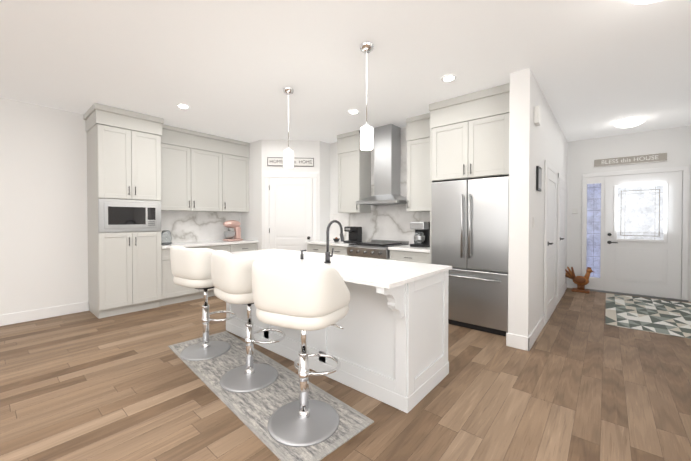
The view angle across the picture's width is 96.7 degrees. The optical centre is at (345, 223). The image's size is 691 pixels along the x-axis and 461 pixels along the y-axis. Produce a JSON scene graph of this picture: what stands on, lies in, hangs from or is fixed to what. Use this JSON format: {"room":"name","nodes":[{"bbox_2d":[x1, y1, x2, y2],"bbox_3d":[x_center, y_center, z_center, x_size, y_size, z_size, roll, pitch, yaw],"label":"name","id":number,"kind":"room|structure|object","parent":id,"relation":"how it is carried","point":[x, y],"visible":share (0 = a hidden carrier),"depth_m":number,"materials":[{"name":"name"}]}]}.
{"room":"kitchen","nodes":[
{"label":"kitchen","id":0,"kind":"room"},
{"bbox_2d":[0,98,88,314],"bbox_3d":[-4.048,-0.145,4.022,0.100,2.790,8.100,1,1,40],"label":"wall","id":1,"kind":"structure","parent":0,"point":[43,216],"depth_m":4.03,"materials":[{"name":"white paint"}]},
{"bbox_2d":[0,301,87,325],"bbox_3d":[-5.121,1.198,2.692,0.014,0.135,4.458,1,1,40],"label":"baseboard","id":2,"kind":"structure","parent":1,"relation":"attached to","point":[19,317],"depth_m":4.03,"materials":[{"name":"white wood"}]},
{"bbox_2d":[163,123,226,210],"bbox_3d":[-2.686,-0.883,5.262,0.348,1.338,1.162,1,1,40],"label":"upper cabinet","id":3,"kind":"object","parent":1,"relation":"attached to","point":[194,163],"depth_m":5.16,"materials":[{"name":"grey wood"}]},
{"bbox_2d":[227,139,249,214],"bbox_3d":[-2.194,-0.890,5.839,0.348,1.338,0.614,1,1,40],"label":"upper cabinet","id":4,"kind":"object","parent":1,"relation":"attached to","point":[237,151],"depth_m":5.79,"materials":[{"name":"grey wood"}]},
{"bbox_2d":[240,139,329,249],"bbox_3d":[-1.213,-0.169,6.106,1.510,2.790,1.050,1,1,40],"label":"wall","id":5,"kind":"structure","parent":0,"point":[252,219],"depth_m":5.79,"materials":[{"name":"white paint"}]},
{"bbox_2d":[269,178,311,251],"bbox_3d":[-1.020,0.186,5.737,0.586,2.072,0.581,1,1,40],"label":"pantry door","id":6,"kind":"structure","parent":5,"relation":"in","point":[290,213],"depth_m":5.73,"materials":[{"name":"white wood"}]},
{"bbox_2d":[267,157,313,166],"bbox_3d":[-1.021,-1.150,5.730,0.860,0.160,0.018,0,1,-5],"label":"home sign","id":7,"kind":"object","parent":5,"relation":"attached to","point":[279,161],"visible":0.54,"depth_m":5.73,"materials":[{"name":"grey wood"}]},
{"bbox_2d":[264,172,316,248],"bbox_3d":[-1.021,0.140,5.743,0.990,2.180,0.022,0,1,-5],"label":"door frame","id":8,"kind":"structure","parent":5,"relation":"attached to","point":[268,175],"depth_m":5.71,"materials":[{"name":"white wood"}]},
{"bbox_2d":[0,288,690,460],"bbox_3d":[0.240,1.321,2.248,8.950,0.100,10.940,1,1,40],"label":"floor","id":9,"kind":"structure","parent":0,"point":[580,380],"depth_m":2.23,"materials":[{"name":"brown wood"}]},
{"bbox_2d":[83,103,166,318],"bbox_3d":[-3.187,-0.149,4.446,0.656,2.788,0.764,1,1,40],"label":"tall cabinet","id":10,"kind":"object","parent":9,"relation":"on","point":[150,178],"depth_m":4.21,"materials":[{"name":"grey wood"}]},
{"bbox_2d":[163,243,234,304],"bbox_3d":[-2.585,0.802,5.195,0.615,0.870,1.162,1,1,40],"label":"base cabinet","id":11,"kind":"object","parent":9,"relation":"on","point":[173,293],"depth_m":4.74,"materials":[{"name":"grey wood"}]},
{"bbox_2d":[163,239,257,246],"bbox_3d":[-2.416,0.345,5.364,0.645,0.040,1.646,1,1,40],"label":"countertop","id":12,"kind":"structure","parent":11,"relation":"on","point":[206,242],"depth_m":5.21,"materials":[{"name":"white stone"}]},
{"bbox_2d":[161,230,171,244],"bbox_3d":[-2.857,0.217,4.838,0.156,0.225,0.216,1,1,40],"label":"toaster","id":13,"kind":"object","parent":12,"relation":"on","point":[166,237],"visible":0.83,"depth_m":4.80,"materials":[{"name":"silver metal"}]},
{"bbox_2d":[223,220,242,240],"bbox_3d":[-2.111,0.127,5.712,0.214,0.385,0.345,1,1,40],"label":"stand mixer","id":14,"kind":"object","parent":12,"relation":"on","point":[229,234],"visible":1,"depth_m":5.66,"materials":[{"name":"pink metal"}]},
{"bbox_2d":[235,243,256,251],"bbox_3d":[-2.093,0.795,5.772,0.615,0.870,0.614,1,1,40],"label":"base cabinet","id":15,"kind":"object","parent":9,"relation":"on","point":[239,247],"depth_m":5.60,"materials":[{"name":"grey wood"}]},
{"bbox_2d":[168,331,373,460],"bbox_3d":[-0.817,1.263,2.557,0.600,0.008,2.240,-1,1,-45],"label":"kitchen rug","id":16,"kind":"object","parent":9,"relation":"on","point":[253,411],"visible":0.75,"depth_m":2.22,"materials":[{"name":"grey fabric"}]},
{"bbox_2d":[180,287,235,360],"bbox_3d":[-1.343,0.918,3.055,0.483,0.668,0.535,1,1,40],"label":"stool","id":17,"kind":"object","parent":16,"relation":"on","point":[206,349],"visible":0.88,"depth_m":3.01,"materials":[{"name":"silver metal"}]},
{"bbox_2d":[170,246,214,287],"bbox_3d":[-1.383,0.405,3.017,0.568,0.374,0.515,1,1,40],"label":"seat","id":18,"kind":"object","parent":17,"relation":"on","point":[190,267],"visible":0.77,"depth_m":2.76,"materials":[{"name":"white leather"}]},
{"bbox_2d":[220,303,285,392],"bbox_3d":[-0.745,0.924,2.531,0.494,0.668,0.536,1,1,40],"label":"stool","id":19,"kind":"object","parent":16,"relation":"on","point":[249,376],"visible":0.92,"depth_m":2.49,"materials":[{"name":"silver metal"}]},
{"bbox_2d":[211,250,259,303],"bbox_3d":[-0.795,0.411,2.502,0.574,0.374,0.522,1,1,40],"label":"seat","id":20,"kind":"object","parent":19,"relation":"on","point":[231,275],"visible":0.62,"depth_m":2.23,"materials":[{"name":"white leather"}]},
{"bbox_2d":[267,324,343,446],"bbox_3d":[-0.235,0.930,1.990,0.470,0.668,0.533,1,1,40],"label":"stool","id":21,"kind":"object","parent":16,"relation":"on","point":[304,420],"visible":0.9,"depth_m":1.94,"materials":[{"name":"silver metal"}]},
{"bbox_2d":[251,261,349,330],"bbox_3d":[-0.270,0.418,1.948,0.589,0.374,0.542,1,1,40],"label":"seat","id":22,"kind":"object","parent":21,"relation":"on","point":[308,298],"visible":1,"depth_m":1.72,"materials":[{"name":"white leather"}]},
{"bbox_2d":[306,243,348,255],"bbox_3d":[-0.118,0.798,5.467,0.995,0.870,0.615,1,1,40],"label":"base cabinet","id":23,"kind":"object","parent":9,"relation":"on","point":[311,247],"depth_m":5.29,"materials":[{"name":"grey wood"}]},
{"bbox_2d":[310,239,352,246],"bbox_3d":[-0.128,0.344,5.450,0.995,0.040,0.645,1,1,40],"label":"countertop","id":24,"kind":"structure","parent":23,"relation":"on","point":[331,242],"depth_m":5.24,"materials":[{"name":"white stone"}]},
{"bbox_2d":[343,226,361,242],"bbox_3d":[0.124,0.187,5.265,0.200,0.275,0.280,1,1,40],"label":"coffee maker","id":25,"kind":"object","parent":24,"relation":"on","point":[355,234],"visible":1,"depth_m":5.23,"materials":[{"name":"black plastic"}]},
{"bbox_2d":[226,269,449,412],"bbox_3d":[-0.335,0.819,3.016,2.398,0.885,0.996,1,1,40],"label":"kitchen island","id":26,"kind":"object","parent":9,"relation":"on","point":[388,344],"depth_m":2.30,"materials":[{"name":"white painted wood"}]},
{"bbox_2d":[232,249,451,288],"bbox_3d":[-0.345,0.364,2.999,2.430,0.025,0.980,1,1,40],"label":"island countertop","id":27,"kind":"structure","parent":26,"relation":"on","point":[395,273],"depth_m":2.55,"materials":[{"name":"white stone"}]},
{"bbox_2d":[300,250,305,258],"bbox_3d":[-0.418,0.306,3.044,0.031,0.088,0.066,1,1,40],"label":"soap dispenser","id":28,"kind":"object","parent":27,"relation":"on","point":[301,255],"visible":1,"depth_m":3.02,"materials":[{"name":"grey metal"}]},
{"bbox_2d":[324,220,343,262],"bbox_3d":[-0.079,0.160,2.815,0.112,0.387,0.250,1,1,40],"label":"faucet","id":29,"kind":"object","parent":27,"relation":"on","point":[327,256],"visible":1,"depth_m":2.75,"materials":[{"name":"grey metal"}]},
{"bbox_2d":[334,257,385,264],"bbox_3d":[0.088,0.472,2.900,0.624,0.212,0.415,1,1,40],"label":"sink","id":30,"kind":"object","parent":27,"relation":"in","point":[345,260],"depth_m":2.99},
{"bbox_2d":[347,239,408,259],"bbox_3d":[0.504,0.760,4.854,0.732,0.960,0.708,1,1,40],"label":"range","id":31,"kind":"object","parent":9,"relation":"on","point":[376,249],"visible":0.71,"depth_m":4.66,"materials":[{"name":"silver metal"}]},
{"bbox_2d":[389,251,430,263],"bbox_3d":[1.069,0.810,4.454,0.635,0.870,0.615,1,1,40],"label":"base cabinet","id":32,"kind":"object","parent":9,"relation":"on","point":[409,256],"depth_m":4.20,"materials":[{"name":"grey wood"}]},
{"bbox_2d":[388,243,430,254],"bbox_3d":[1.060,0.355,4.438,0.635,0.040,0.645,1,1,40],"label":"countertop","id":33,"kind":"structure","parent":32,"relation":"on","point":[404,247],"depth_m":4.25,"materials":[{"name":"white stone"}]},
{"bbox_2d":[410,222,429,247],"bbox_3d":[1.092,0.154,4.458,0.220,0.360,0.251,1,1,40],"label":"coffee maker","id":34,"kind":"object","parent":33,"relation":"on","point":[422,235],"visible":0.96,"depth_m":4.38,"materials":[{"name":"black"}]},
{"bbox_2d":[431,176,508,335],"bbox_3d":[1.631,0.360,3.876,0.904,1.771,0.697,1,1,40],"label":"fridge","id":35,"kind":"object","parent":9,"relation":"on","point":[470,231],"visible":0.75,"depth_m":3.59,"materials":[{"name":"silver metal"}]},
{"bbox_2d":[565,267,592,293],"bbox_3d":[4.218,1.004,5.594,0.505,0.455,0.200,1,1,40],"label":"rooster","id":36,"kind":"object","parent":9,"relation":"on","point":[581,282],"visible":0.98,"depth_m":5.52,"materials":[{"name":"brown wood"}]},
{"bbox_2d":[605,293,690,338],"bbox_3d":[4.334,1.244,4.250,1.120,0.007,2.100,1,1,40],"label":"entry rug","id":37,"kind":"object","parent":9,"relation":"on","point":[667,317],"visible":0.89,"depth_m":4.15,"materials":[{"name":"fabric"}]},
{"bbox_2d":[0,0,690,143],"bbox_3d":[0.240,-1.569,2.215,8.950,0.100,10.940,1,1,40],"label":"ceiling","id":38,"kind":"structure","parent":0,"point":[230,69],"depth_m":2.86,"materials":[{"name":"white paint"}]},
{"bbox_2d":[176,104,189,108],"bbox_3d":[-2.127,-1.533,4.024,0.156,0.010,0.156,1,1,40],"label":"recessed light","id":39,"kind":"object","parent":38,"relation":"in","point":[183,106],"visible":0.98,"depth_m":4.01,"materials":[{"name":"white"}]},
{"bbox_2d":[282,87,293,167],"bbox_3d":[-0.654,-1.091,3.522,0.136,0.883,0.136,1,1,40],"label":"pendant light","id":40,"kind":"object","parent":38,"relation":"hanging from","point":[288,152],"visible":1,"depth_m":3.48,"materials":[{"name":"white glass"}]},
{"bbox_2d":[348,110,358,113],"bbox_3d":[0.112,-1.536,4.230,0.156,0.010,0.156,1,1,40],"label":"recessed light","id":41,"kind":"object","parent":38,"relation":"in","point":[353,111],"visible":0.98,"depth_m":4.21,"materials":[{"name":"white plastic"}]},
{"bbox_2d":[359,41,374,150],"bbox_3d":[0.182,-1.081,2.638,0.136,0.883,0.136,1,1,40],"label":"pendant light","id":42,"kind":"object","parent":38,"relation":"hanging from","point":[366,129],"visible":1,"depth_m":2.60,"materials":[{"name":"white glass"}]},
{"bbox_2d":[441,75,456,81],"bbox_3d":[1.085,-1.524,3.229,0.156,0.010,0.156,1,1,40],"label":"recessed light","id":43,"kind":"object","parent":38,"relation":"in","point":[447,78],"visible":0.98,"depth_m":3.21,"materials":[{"name":"white"}]},
{"bbox_2d":[613,117,645,127],"bbox_3d":[4.280,-1.504,4.632,0.360,0.083,0.360,1,1,40],"label":"hall light","id":44,"kind":"object","parent":38,"relation":"attached to","point":[629,122],"visible":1,"depth_m":4.55,"materials":[{"name":"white glass"}]},
{"bbox_2d":[629,0,660,3],"bbox_3d":[1.978,-1.472,1.903,0.360,0.083,0.360,1,1,40],"label":"flush-mount light","id":45,"kind":"object","parent":38,"relation":"attached to","point":[641,1],"visible":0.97,"depth_m":2.01,"materials":[{"name":"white glass"}]},
{"bbox_2d":[330,127,406,213],"bbox_3d":[0.439,-0.162,5.453,4.870,2.790,0.100,1,1,40],"label":"wall","id":46,"kind":"structure","parent":0,"point":[333,180],"depth_m":5.93,"materials":[{"name":"white paint"}]},
{"bbox_2d":[338,131,370,154],"bbox_3d":[0.154,-1.390,5.385,0.488,0.328,0.348,1,1,40],"label":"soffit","id":47,"kind":"object","parent":46,"relation":"attached to","point":[350,141],"depth_m":5.23,"materials":[{"name":"grey"}]},
{"bbox_2d":[338,147,373,214],"bbox_3d":[0.157,-0.706,5.396,0.488,1.040,0.340,1,1,40],"label":"upper cabinet","id":48,"kind":"object","parent":46,"relation":"attached to","point":[355,168],"depth_m":5.27,"materials":[{"name":"grey wood"}]},
{"bbox_2d":[356,124,406,204],"bbox_3d":[0.611,-0.927,4.891,0.760,1.242,0.486,1,1,40],"label":"range hood","id":49,"kind":"object","parent":46,"relation":"attached to","point":[387,148],"visible":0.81,"depth_m":4.85,"materials":[{"name":"silver metal"}]},
{"bbox_2d":[406,113,429,142],"bbox_3d":[1.204,-1.380,4.489,0.508,0.328,0.348,1,1,40],"label":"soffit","id":50,"kind":"object","parent":46,"relation":"attached to","point":[418,127],"depth_m":4.39,"materials":[{"name":"grey"}]},
{"bbox_2d":[406,139,431,214],"bbox_3d":[1.207,-0.696,4.500,0.508,1.040,0.340,1,1,40],"label":"upper cabinet","id":51,"kind":"object","parent":46,"relation":"attached to","point":[418,185],"depth_m":4.42,"materials":[{"name":"grey wood"}]},
{"bbox_2d":[430,115,508,182],"bbox_3d":[1.670,-0.889,3.906,0.920,0.680,0.640,1,1,40],"label":"upper cabinet","id":52,"kind":"object","parent":46,"relation":"attached to","point":[464,137],"depth_m":3.64,"materials":[{"name":"grey wood"}]},
{"bbox_2d":[430,83,509,126],"bbox_3d":[1.667,-1.383,3.897,0.960,0.308,0.648,1,1,40],"label":"upper cabinet","id":53,"kind":"object","parent":46,"relation":"attached to","point":[482,104],"depth_m":3.62,"materials":[{"name":"grey wood"}]},
{"bbox_2d":[508,68,567,336],"bbox_3d":[2.957,-0.151,4.514,0.180,2.790,3.740,1,1,40],"label":"wall","id":54,"kind":"structure","parent":0,"point":[532,145],"depth_m":3.13,"materials":[{"name":"white paint"}]},
{"bbox_2d":[526,315,543,350],"bbox_3d":[2.117,1.190,3.396,0.014,0.135,0.954,1,1,40],"label":"baseboard","id":55,"kind":"structure","parent":54,"relation":"attached to","point":[530,340],"depth_m":3.25,"materials":[{"name":"white wood"}]},
{"bbox_2d":[534,105,540,125],"bbox_3d":[2.015,-1.131,3.223,0.045,0.180,0.130,1,1,40],"label":"box","id":56,"kind":"object","parent":54,"relation":"attached to","point":[537,115],"visible":0.98,"depth_m":3.18,"materials":[{"name":"white plastic"}]},
{"bbox_2d":[536,166,541,190],"bbox_3d":[2.136,-0.493,3.390,0.022,0.260,0.210,1,1,40],"label":"picture frame","id":57,"kind":"object","parent":54,"relation":"attached to","point":[538,178],"visible":1,"depth_m":3.32,"materials":[{"name":"black"}]},
{"bbox_2d":[543,160,556,325],"bbox_3d":[2.775,0.236,4.148,0.020,2.025,1.050,1,1,40],"label":"door frame","id":58,"kind":"structure","parent":54,"relation":"attached to","point":[548,165],"depth_m":3.76,"materials":[{"name":"white wood"}]},
{"bbox_2d":[546,168,556,322],"bbox_3d":[2.794,0.272,4.132,0.067,1.937,0.892,1,1,40],"label":"hall door","id":59,"kind":"structure","parent":54,"relation":"in","point":[551,247],"depth_m":4.09,"materials":[{"name":"white wood"}]},
{"bbox_2d":[557,173,565,302],"bbox_3d":[3.618,0.225,5.137,0.020,2.025,1.050,1,1,40],"label":"door frame","id":60,"kind":"structure","parent":54,"relation":"attached to","point":[561,177],"depth_m":4.74,"materials":[{"name":"white wood"}]},
{"bbox_2d":[559,179,565,300],"bbox_3d":[3.638,0.261,5.121,0.067,1.937,0.892,1,1,40],"label":"hall door","id":61,"kind":"structure","parent":54,"relation":"in","point":[562,210],"depth_m":5.09,"materials":[{"name":"white wood"}]},
{"bbox_2d":[566,125,690,301],"bbox_3d":[4.963,-0.160,5.326,2.180,2.790,0.100,1,1,40],"label":"wall","id":62,"kind":"structure","parent":0,"point":[674,143],"depth_m":5.44,"materials":[{"name":"white paint"}]},
{"bbox_2d":[594,152,666,166],"bbox_3d":[4.886,-1.095,5.302,0.920,0.140,0.018,1,1,40],"label":"sign","id":63,"kind":"object","parent":62,"relation":"attached to","point":[644,158],"visible":1,"depth_m":5.27,"materials":[{"name":"grey wood"}]},
{"bbox_2d":[586,171,681,298],"bbox_3d":[4.891,0.183,5.269,1.190,2.046,0.075,1,1,40],"label":"front door","id":64,"kind":"structure","parent":62,"relation":"in","point":[642,231],"depth_m":5.21,"materials":[{"name":"white wood"}]},
{"bbox_2d":[581,166,689,301],"bbox_3d":[4.903,0.161,5.274,1.340,2.150,0.060,1,1,40],"label":"door frame","id":65,"kind":"structure","parent":62,"relation":"attached to","point":[595,284],"depth_m":5.34,"materials":[{"name":"white painted wood"}]}
]}

